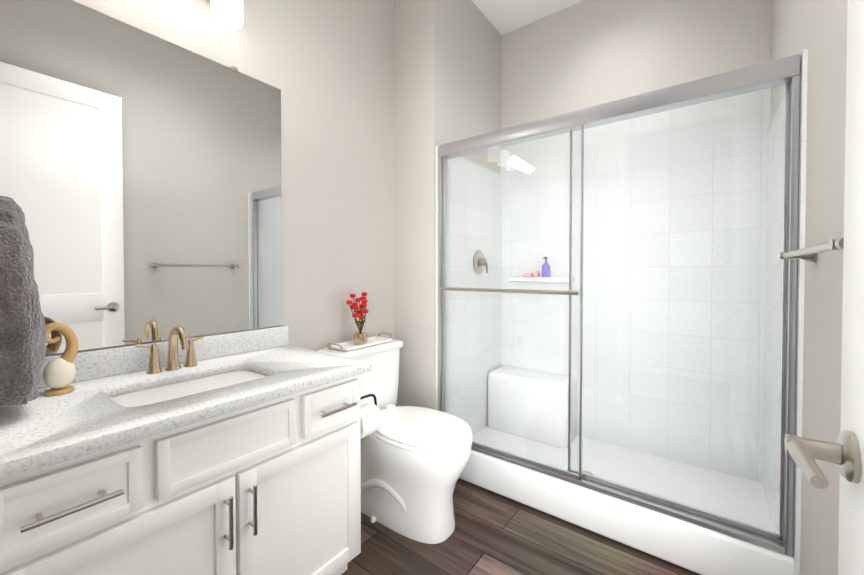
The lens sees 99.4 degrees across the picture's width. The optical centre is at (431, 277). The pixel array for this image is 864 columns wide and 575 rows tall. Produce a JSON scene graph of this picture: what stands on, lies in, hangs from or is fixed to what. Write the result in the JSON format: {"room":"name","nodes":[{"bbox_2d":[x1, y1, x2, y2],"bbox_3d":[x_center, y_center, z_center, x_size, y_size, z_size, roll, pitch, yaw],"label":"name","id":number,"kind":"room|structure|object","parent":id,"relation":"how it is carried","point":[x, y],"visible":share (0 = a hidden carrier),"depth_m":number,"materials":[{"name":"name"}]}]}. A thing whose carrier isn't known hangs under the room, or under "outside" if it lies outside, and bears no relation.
{"room":"bathroom","nodes":[
{"label":"bathroom","id":0,"kind":"room"},
{"bbox_2d":[45,0,393,356],"bbox_3d":[-1.244,-0.343,1.129,0.120,3.050,3.180,1,1,37],"label":"wall","id":1,"kind":"structure","parent":0,"point":[326,67],"depth_m":1.93,"materials":[{"name":"paint"}]},
{"bbox_2d":[0,0,281,354],"bbox_3d":[-0.999,-0.327,1.346,0.008,1.120,0.960,1,1,37],"label":"mirror","id":2,"kind":"object","parent":1,"relation":"attached to","point":[140,177],"visible":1,"depth_m":1.28,"materials":[{"name":"clear glass"}]},
{"bbox_2d":[173,0,242,28],"bbox_3d":[-0.927,-1.082,1.294,0.172,0.172,0.540,1,1,37],"label":"light","id":3,"kind":"object","parent":1,"relation":"attached to","point":[227,13],"visible":1,"depth_m":1.40,"materials":[{"name":"white glass"}]},
{"bbox_2d":[394,0,501,409],"bbox_3d":[0.140,-0.367,2.717,0.440,3.050,1.020,1,1,37],"label":"wall block","id":4,"kind":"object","parent":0,"point":[447,68],"visible":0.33,"depth_m":2.29,"materials":[{"name":"paint"}]},
{"bbox_2d":[341,479,699,574],"bbox_3d":[-0.156,1.215,0.934,2.285,0.060,4.370,1,1,37],"label":"floor","id":5,"kind":"structure","parent":0,"point":[493,533],"depth_m":1.58,"materials":[{"name":"brown wood"}]},
{"bbox_2d":[0,325,381,574],"bbox_3d":[-0.725,0.674,1.233,0.600,1.013,1.132,1,1,37],"label":"bathroom vanity","id":6,"kind":"object","parent":5,"relation":"on","point":[236,453],"visible":1,"depth_m":1.02,"materials":[{"name":"white wood"}]},
{"bbox_2d":[42,322,77,395],"bbox_3d":[-1.070,0.230,1.053,0.064,0.203,0.078,1,1,37],"label":"ornament","id":7,"kind":"object","parent":6,"relation":"on","point":[58,375],"visible":0.92,"depth_m":1.04,"materials":[{"name":"white ceramic"}]},
{"bbox_2d":[316,339,471,543],"bbox_3d":[-0.161,0.771,1.835,0.786,0.800,0.496,1,1,37],"label":"toilet","id":8,"kind":"object","parent":5,"relation":"on","point":[414,460],"visible":0.75,"depth_m":1.67,"materials":[{"name":"ceramic"}]},
{"bbox_2d":[327,292,392,351],"bbox_3d":[-0.382,0.225,1.992,0.140,0.286,0.400,1,1,37],"label":"tray","id":9,"kind":"object","parent":8,"relation":"on","point":[361,339],"visible":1,"depth_m":1.96,"materials":[{"name":"white ceramic"}]},
{"bbox_2d":[436,48,807,574],"bbox_3d":[0.913,0.038,2.082,1.565,2.260,0.923,1,1,37],"label":"shower stall","id":10,"kind":"object","parent":5,"relation":"on","point":[697,549],"visible":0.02,"depth_m":2.21,"materials":[{"name":"white tile"}]},
{"bbox_2d":[472,0,583,34],"bbox_3d":[-0.156,-1.895,0.887,2.285,0.060,4.370,1,1,37],"label":"ceiling","id":11,"kind":"structure","parent":0,"point":[504,16],"depth_m":2.60,"materials":[{"name":"paint"}]},
{"bbox_2d":[501,0,771,128],"bbox_3d":[1.258,-0.363,2.439,1.685,3.050,0.128,1,1,37],"label":"wall","id":12,"kind":"structure","parent":0,"point":[584,54],"depth_m":2.37,"materials":[{"name":"paint"}]},
{"bbox_2d":[771,0,847,574],"bbox_3d":[0.630,-0.331,0.288,0.120,3.050,4.072,1,1,37],"label":"wall","id":13,"kind":"structure","parent":0,"point":[817,29],"depth_m":1.06,"materials":[{"name":"paint"}]},
{"bbox_2d":[438,54,799,556],"bbox_3d":[0.658,0.101,1.750,1.550,1.761,0.106,1,1,37],"label":"shower door frame","id":14,"kind":"object","parent":13,"relation":"attached to","point":[774,73],"visible":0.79,"depth_m":1.55,"materials":[{"name":"glass"}]},
{"bbox_2d":[778,237,843,262],"bbox_3d":[0.961,-0.065,0.905,0.078,0.046,0.678,1,1,37],"label":"towel rail","id":15,"kind":"object","parent":13,"relation":"attached to","point":[808,254],"visible":0.79,"depth_m":0.87,"materials":[{"name":"silver metal"}]},
{"bbox_3d":[-0.948,-0.335,0.597,0.990,3.050,0.120,1,1,37],"label":"wall","id":16,"kind":"structure","parent":0,"visible":0},
{"bbox_2d":[0,196,46,406],"bbox_3d":[-1.077,-0.009,0.886,0.335,0.633,0.180,1,1,37],"label":"towel","id":17,"kind":"object","parent":16,"relation":"attached to","point":[23,337],"visible":1,"depth_m":0.83,"materials":[{"name":"grey fabric"}]},
{"bbox_3d":[-0.222,-1.562,0.037,0.822,0.580,0.120,1,1,37],"label":"wall","id":18,"kind":"structure","parent":0,"visible":0},
{"bbox_2d":[784,0,863,574],"bbox_3d":[0.350,-0.035,0.216,0.112,2.438,0.819,1,1,37],"label":"door","id":19,"kind":"structure","parent":18,"relation":"in","point":[845,452],"depth_m":0.50,"materials":[{"name":"white wood"}]}
]}

